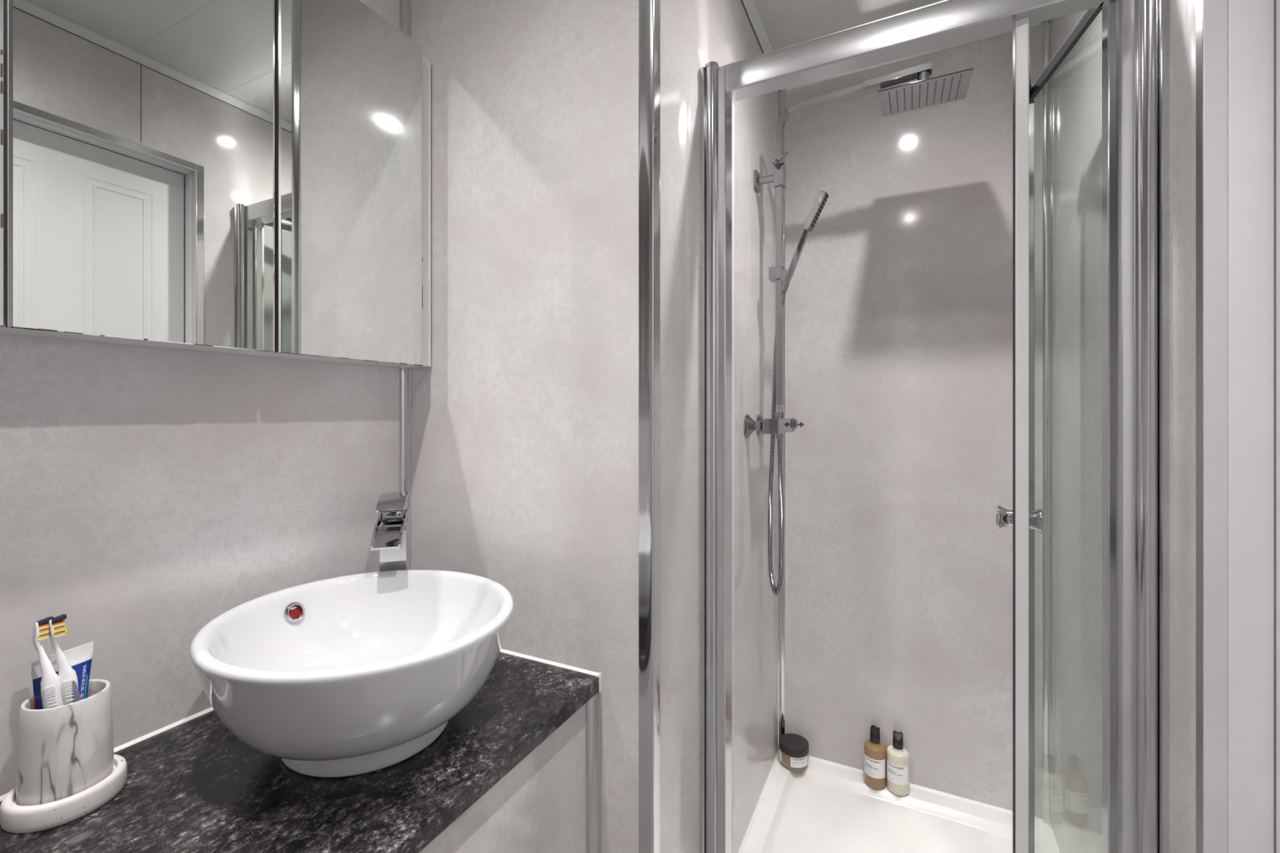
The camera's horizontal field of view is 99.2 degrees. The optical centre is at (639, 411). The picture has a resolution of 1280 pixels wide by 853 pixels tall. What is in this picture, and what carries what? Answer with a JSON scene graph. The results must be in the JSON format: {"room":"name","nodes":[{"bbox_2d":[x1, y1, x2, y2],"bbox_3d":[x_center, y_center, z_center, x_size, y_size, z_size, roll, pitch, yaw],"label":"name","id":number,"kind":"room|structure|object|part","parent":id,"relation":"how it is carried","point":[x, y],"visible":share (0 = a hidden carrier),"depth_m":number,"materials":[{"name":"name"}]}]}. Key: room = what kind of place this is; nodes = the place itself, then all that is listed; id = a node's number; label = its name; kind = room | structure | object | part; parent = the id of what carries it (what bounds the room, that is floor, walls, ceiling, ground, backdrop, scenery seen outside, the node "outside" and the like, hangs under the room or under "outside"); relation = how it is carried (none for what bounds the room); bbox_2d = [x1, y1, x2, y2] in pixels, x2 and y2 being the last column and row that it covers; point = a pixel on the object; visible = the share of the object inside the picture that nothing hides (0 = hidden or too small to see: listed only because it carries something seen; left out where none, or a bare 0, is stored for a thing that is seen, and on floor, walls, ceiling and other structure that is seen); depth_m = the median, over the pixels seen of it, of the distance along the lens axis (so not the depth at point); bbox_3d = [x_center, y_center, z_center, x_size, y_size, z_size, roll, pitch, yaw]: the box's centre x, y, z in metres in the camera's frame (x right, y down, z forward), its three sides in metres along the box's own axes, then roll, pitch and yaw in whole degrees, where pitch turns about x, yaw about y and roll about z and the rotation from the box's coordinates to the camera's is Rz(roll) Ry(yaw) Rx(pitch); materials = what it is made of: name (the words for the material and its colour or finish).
{"room":"bathroom","nodes":[
{"label":"bathroom","id":0,"kind":"room"},
{"bbox_2d":[0,0,399,795],"bbox_3d":[-0.929,0.098,0.433,0.050,2.404,1.847,0,0,26],"label":"wall","id":1,"kind":"structure","parent":0,"point":[148,495],"depth_m":0.81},
{"bbox_2d":[0,0,431,368],"bbox_3d":[-0.684,-0.422,0.755,0.100,0.657,0.943,0,0,26],"label":"upper cabinet","id":2,"kind":"object","parent":1,"relation":"attached to","point":[248,177],"visible":1,"depth_m":0.79,"materials":[{"name":"silver metal"}]},
{"bbox_3d":[-0.647,-0.422,0.738,0.011,0.655,0.282,0,0,26],"label":"door","id":3,"kind":"part","parent":2,"relation":"part of","materials":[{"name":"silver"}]},
{"bbox_2d":[13,0,273,351],"bbox_3d":[-0.639,-0.422,0.734,0.001,0.654,0.278,0,0,26],"label":"mirror","id":4,"kind":"object","parent":2,"relation":"attached to","point":[143,130],"depth_m":0.71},
{"bbox_3d":[-0.518,-0.422,0.997,0.011,0.655,0.283,0,0,26],"label":"door","id":5,"kind":"part","parent":2,"relation":"part of","materials":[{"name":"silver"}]},
{"bbox_2d":[280,0,422,364],"bbox_3d":[-0.510,-0.422,0.993,0.001,0.654,0.279,0,0,26],"label":"mirror","id":6,"kind":"object","parent":2,"relation":"attached to","point":[351,80],"depth_m":0.97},
{"bbox_2d":[0,648,601,801],"bbox_3d":[-0.694,0.487,0.288,0.500,0.033,1.797,0,0,26],"label":"trim","id":7,"kind":"structure","parent":1,"relation":"attached to","point":[599,675],"depth_m":0.86,"materials":[{"name":"white plastic"}]},
{"bbox_2d":[399,0,411,569],"bbox_3d":[-0.514,-0.316,1.193,0.017,1.576,0.017,0,0,26],"label":"trim","id":8,"kind":"structure","parent":1,"relation":"attached to","point":[405,6],"depth_m":1.19,"materials":[{"name":"silver metal"}]},
{"bbox_2d":[411,0,639,852],"bbox_3d":[-0.245,0.098,1.079,0.600,2.404,0.020,0,0,26],"label":"wall","id":9,"kind":"structure","parent":0,"point":[525,411],"depth_m":1.04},
{"bbox_2d":[660,0,777,852],"bbox_3d":[0.241,0.098,1.405,0.020,2.404,1.035,0,0,26],"label":"wall","id":10,"kind":"structure","parent":0,"point":[694,33],"depth_m":1.14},
{"bbox_2d":[639,0,660,852],"bbox_3d":[0.018,0.098,0.952,0.030,2.404,0.039,0,0,26],"label":"trim","id":11,"kind":"structure","parent":10,"relation":"attached to","point":[649,10],"depth_m":0.94,"materials":[{"name":"silver metal"}]},
{"bbox_2d":[741,0,782,90],"bbox_3d":[0.256,-1.092,1.386,0.024,0.024,1.015,0,0,26],"label":"trim","id":12,"kind":"structure","parent":10,"relation":"attached to","point":[750,6],"depth_m":1.54,"materials":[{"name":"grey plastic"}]},
{"bbox_2d":[743,61,973,439],"bbox_3d":[0.568,-0.397,1.448,0.528,0.948,0.252,0,0,26],"label":"shower","id":13,"kind":"object","parent":10,"relation":"attached to","point":[926,91],"visible":1,"depth_m":1.46,"materials":[{"name":"silver metal"}]},
{"bbox_3d":[0.337,-0.661,1.564,0.009,0.048,0.048,0,0,26],"label":"wall plate","id":14,"kind":"part","parent":13,"relation":"part of","materials":[{"name":"silver metal"}]},
{"bbox_3d":[0.362,-0.661,1.551,0.050,0.021,0.021,0,0,26],"label":"bracket arm","id":15,"kind":"part","parent":13,"relation":"part of","materials":[{"name":"silver metal"}]},
{"bbox_2d":[776,433,782,439],"bbox_3d":[0.393,0.068,1.536,0.020,0.018,0.020,0,0,26],"label":"outlet","id":16,"kind":"object","parent":13,"relation":"attached to","point":[780,436],"depth_m":1.53,"materials":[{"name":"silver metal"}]},
{"bbox_3d":[0.390,-0.698,1.506,0.044,0.033,0.026,0,0,26],"label":"lock lever","id":17,"kind":"part","parent":13,"relation":"part of","materials":[{"name":"silver metal"}]},
{"bbox_3d":[0.444,0.039,1.628,0.052,0.041,0.039,0,0,26],"label":"flow knob","id":18,"kind":"part","parent":13,"relation":"part of","materials":[{"name":"silver metal"}]},
{"bbox_2d":[768,190,828,595],"bbox_3d":[0.432,-0.036,1.500,0.059,1.109,0.168,0,0,-44],"label":"shower","id":19,"kind":"object","parent":13,"relation":"attached to","point":[818,206],"visible":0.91,"depth_m":1.53,"materials":[{"name":"silver metal"}]},
{"bbox_3d":[0.429,-0.423,1.491,0.068,0.145,0.018,0,0,26],"label":"handle","id":20,"kind":"part","parent":19,"relation":"part of","materials":[{"name":"silver metal"}]},
{"bbox_3d":[0.493,-0.443,1.486,0.242,0.845,0.018,0,0,26],"label":"riser rail","id":21,"kind":"part","parent":13,"relation":"part of","materials":[{"name":"silver metal"}]},
{"bbox_3d":[0.660,-0.859,1.403,0.162,0.024,0.030,0,0,26],"label":"arm","id":22,"kind":"part","parent":13,"relation":"part of","materials":[{"name":"silver metal"}]},
{"bbox_2d":[755,0,944,50],"bbox_3d":[-0.078,-1.119,0.531,1.487,0.030,2.882,0,0,26],"label":"ceiling","id":23,"kind":"structure","parent":0,"point":[787,23],"depth_m":1.52,"materials":[{"name":"white paint"}]},
{"bbox_2d":[782,20,1046,819],"bbox_3d":[0.820,0.098,1.683,0.767,2.404,0.020,0,0,26],"label":"wall","id":24,"kind":"structure","parent":0,"point":[899,295],"depth_m":1.67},
{"bbox_2d":[777,89,785,751],"bbox_3d":[0.476,0.032,1.833,0.019,2.227,0.019,0,0,26],"label":"trim","id":25,"kind":"structure","parent":24,"relation":"attached to","point":[781,94],"depth_m":1.83,"materials":[{"name":"silver metal"}]},
{"bbox_2d":[737,751,1046,852],"bbox_3d":[0.647,1.141,1.360,0.747,0.007,0.712,0,0,26],"label":"trim","id":26,"kind":"structure","parent":24,"relation":"attached to","point":[921,788],"depth_m":1.62,"materials":[{"name":"white plastic"}]},
{"bbox_2d":[786,22,1040,90],"bbox_3d":[0.801,-1.092,1.668,0.699,0.024,0.024,0,0,26],"label":"trim","id":27,"kind":"structure","parent":24,"relation":"attached to","point":[1038,23],"depth_m":1.66,"materials":[{"name":"grey plastic"}]},
{"bbox_2d":[1042,18,1052,828],"bbox_3d":[1.128,0.032,1.508,0.019,2.227,0.019,0,0,26],"label":"trim","id":28,"kind":"structure","parent":24,"relation":"attached to","point":[1046,26],"depth_m":1.51,"materials":[{"name":"silver metal"}]},
{"bbox_2d":[1052,0,1276,852],"bbox_3d":[0.554,0.098,0.234,0.090,2.404,2.812,0,0,26],"label":"wall","id":29,"kind":"structure","parent":0,"point":[1077,82],"depth_m":1.16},
{"bbox_2d":[1195,0,1279,852],"bbox_3d":[0.644,0.235,0.419,0.091,2.130,0.664,0,0,26],"label":"door","id":30,"kind":"structure","parent":29,"relation":"in","point":[1235,38],"depth_m":0.70,"materials":[{"name":"white paint"}]},
{"bbox_3d":[-0.044,1.325,0.532,1.647,0.050,3.012,0,0,26],"label":"floor","id":31,"kind":"structure","parent":0,"visible":0},
{"bbox_2d":[419,692,600,852],"bbox_3d":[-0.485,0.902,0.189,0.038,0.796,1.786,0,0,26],"label":"vanity unit","id":32,"kind":"object","parent":31,"relation":"on","point":[549,802],"visible":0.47,"depth_m":0.87,"materials":[{"name":"white wood"}]},
{"bbox_2d":[0,652,599,852],"bbox_3d":[-0.693,0.490,0.292,0.497,0.028,1.786,0,0,26],"label":"countertop","id":33,"kind":"structure","parent":32,"relation":"on","point":[191,786],"depth_m":0.68,"materials":[{"name":"black stone"}]},
{"bbox_2d":[0,754,127,833],"bbox_3d":[-0.699,0.462,0.665,0.106,0.027,0.106,0,0,26],"label":"dish","id":34,"kind":"object","parent":33,"relation":"on","point":[15,818],"visible":0.64,"depth_m":0.63,"materials":[{"name":"white ceramic"}]},
{"bbox_2d":[16,679,113,806],"bbox_3d":[-0.699,0.400,0.665,0.082,0.111,0.082,0,0,26],"label":"toothbrush holder","id":35,"kind":"object","parent":34,"relation":"on","point":[64,751],"visible":0.94,"depth_m":0.64,"materials":[{"name":"white ceramic"}]},
{"bbox_2d":[32,616,63,709],"bbox_3d":[-0.701,0.346,0.649,0.030,0.199,0.031,0,0,44],"label":"toothbrush","id":36,"kind":"object","parent":35,"relation":"in","point":[51,684],"visible":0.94,"depth_m":0.64,"materials":[{"name":"white plastic"}]},
{"bbox_3d":[-0.697,0.361,0.649,0.021,0.170,0.027,0,0,29],"label":"handle","id":37,"kind":"part","parent":36,"relation":"part of","materials":[{"name":"white plastic"}]},
{"bbox_2d":[31,641,93,709],"bbox_3d":[-0.711,0.369,0.672,0.031,0.155,0.045,0,0,10],"label":"toothpaste tube","id":38,"kind":"object","parent":35,"relation":"in","point":[79,658],"visible":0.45,"depth_m":0.68,"materials":[{"name":"white"}]},
{"bbox_2d":[33,699,36,709],"bbox_3d":[-0.722,0.393,0.652,0.009,0.096,0.001,0,0,12],"label":"print","id":39,"kind":"object","parent":38,"relation":"attached to","point":[34,700],"depth_m":0.65,"materials":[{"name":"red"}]},
{"bbox_2d":[84,675,88,698],"bbox_3d":[-0.694,0.350,0.682,0.004,0.038,0.004,0,0,44],"label":"print","id":40,"kind":"object","parent":38,"relation":"attached to","point":[86,677],"depth_m":0.68},
{"bbox_2d":[48,613,81,705],"bbox_3d":[-0.694,0.346,0.661,0.026,0.200,0.030,0,0,9],"label":"toothbrush","id":41,"kind":"object","parent":35,"relation":"in","point":[70,693],"visible":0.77,"depth_m":0.65,"materials":[{"name":"white plastic"}]},
{"bbox_3d":[-0.693,0.362,0.664,0.021,0.169,0.026,0,0,-6],"label":"handle","id":42,"kind":"part","parent":41,"relation":"part of","materials":[{"name":"white plastic"}]},
{"bbox_2d":[189,569,513,777],"bbox_3d":[-0.406,0.386,0.818,0.433,0.179,0.418,0,0,26],"label":"basin","id":43,"kind":"object","parent":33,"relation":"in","point":[356,674],"visible":1,"depth_m":0.73,"materials":[{"name":"white ceramic"}]},
{"bbox_2d":[370,491,409,571],"bbox_3d":[-0.468,0.318,1.026,0.062,0.316,0.137,0,0,-16],"label":"tap","id":44,"kind":"object","parent":33,"relation":"on","point":[391,533],"visible":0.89,"depth_m":1.04,"materials":[{"name":"silver metal"}]},
{"bbox_3d":[-0.467,0.219,1.023,0.049,0.052,0.131,0,0,-16],"label":"spout","id":45,"kind":"part","parent":44,"relation":"part of","materials":[{"name":"silver metal"}]},
{"bbox_3d":[-0.474,0.176,1.048,0.049,0.031,0.084,0,0,-16],"label":"lever","id":46,"kind":"part","parent":44,"relation":"part of","materials":[{"name":"silver metal"}]},
{"bbox_3d":[-0.084,0.902,0.976,0.020,0.796,0.020,0,0,26],"label":"corner trim","id":47,"kind":"part","parent":32,"relation":"part of","materials":[{"name":"silver metal"}]},
{"bbox_2d":[742,755,1060,852],"bbox_3d":[0.633,1.222,1.332,0.746,0.155,0.774,0,0,26],"label":"shower tray","id":48,"kind":"object","parent":31,"relation":"on","point":[820,807],"visible":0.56,"depth_m":1.55,"materials":[{"name":"white plastic"}]},
{"bbox_2d":[778,733,808,770],"bbox_3d":[0.501,1.109,1.775,0.094,0.070,0.094,0,0,16],"label":"jar","id":49,"kind":"object","parent":48,"relation":"on","point":[793,748],"visible":1,"depth_m":1.74,"materials":[{"name":"brown glass"}]},
{"bbox_3d":[0.501,1.085,1.775,0.094,0.022,0.094,0,0,16],"label":"lid","id":50,"kind":"part","parent":49,"relation":"part of","materials":[{"name":"black plastic"}]},
{"bbox_2d":[863,724,886,789],"bbox_3d":[0.724,1.060,1.679,0.064,0.170,0.064,0,0,23],"label":"pump bottle","id":51,"kind":"object","parent":48,"relation":"on","point":[874,751],"visible":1,"depth_m":1.66,"materials":[{"name":"brown plastic"}]},
{"bbox_2d":[886,730,909,795],"bbox_3d":[0.781,1.060,1.650,0.064,0.170,0.064,0,0,25],"label":"pump bottle","id":52,"kind":"object","parent":48,"relation":"on","point":[897,756],"visible":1,"depth_m":1.63,"materials":[{"name":"beige plastic"}]},
{"bbox_2d":[699,0,1168,852],"bbox_3d":[0.478,0.207,1.019,0.747,1.876,0.082,0,0,26],"label":"shower frame","id":53,"kind":"object","parent":48,"relation":"on","point":[1142,25],"visible":1,"depth_m":0.92,"materials":[{"name":"silver metal"}]},
{"bbox_3d":[0.163,0.210,1.167,0.052,1.871,0.065,0,0,26],"label":"post","id":54,"kind":"part","parent":53,"relation":"part of","materials":[{"name":"silver metal"}]},
{"bbox_3d":[0.478,-0.701,1.020,0.646,0.058,0.048,0,0,26],"label":"rail","id":55,"kind":"part","parent":53,"relation":"part of","materials":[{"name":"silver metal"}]},
{"bbox_2d":[995,0,1116,852],"bbox_3d":[0.774,0.200,1.063,0.166,1.811,0.344,0,0,26],"label":"bifold door","id":56,"kind":"structure","parent":53,"relation":"attached to","point":[1024,520],"depth_m":0.93,"materials":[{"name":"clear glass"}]},
{"bbox_3d":[0.665,0.192,0.983,0.036,0.041,0.041,0,0,37],"label":"knob","id":57,"kind":"part","parent":56,"relation":"part of","materials":[{"name":"silver metal"}]},
{"bbox_3d":[0.757,0.196,1.069,0.005,1.768,0.315,0,0,37],"label":"leading glass","id":58,"kind":"part","parent":56,"relation":"part of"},
{"bbox_3d":[0.694,0.192,0.961,0.025,0.041,0.041,0,0,37],"label":"knob","id":59,"kind":"part","parent":56,"relation":"part of","materials":[{"name":"silver metal"}]},
{"bbox_3d":[0.785,0.210,0.857,0.052,1.871,0.065,0,0,26],"label":"post","id":60,"kind":"part","parent":53,"relation":"part of","materials":[{"name":"silver metal"}]}
]}

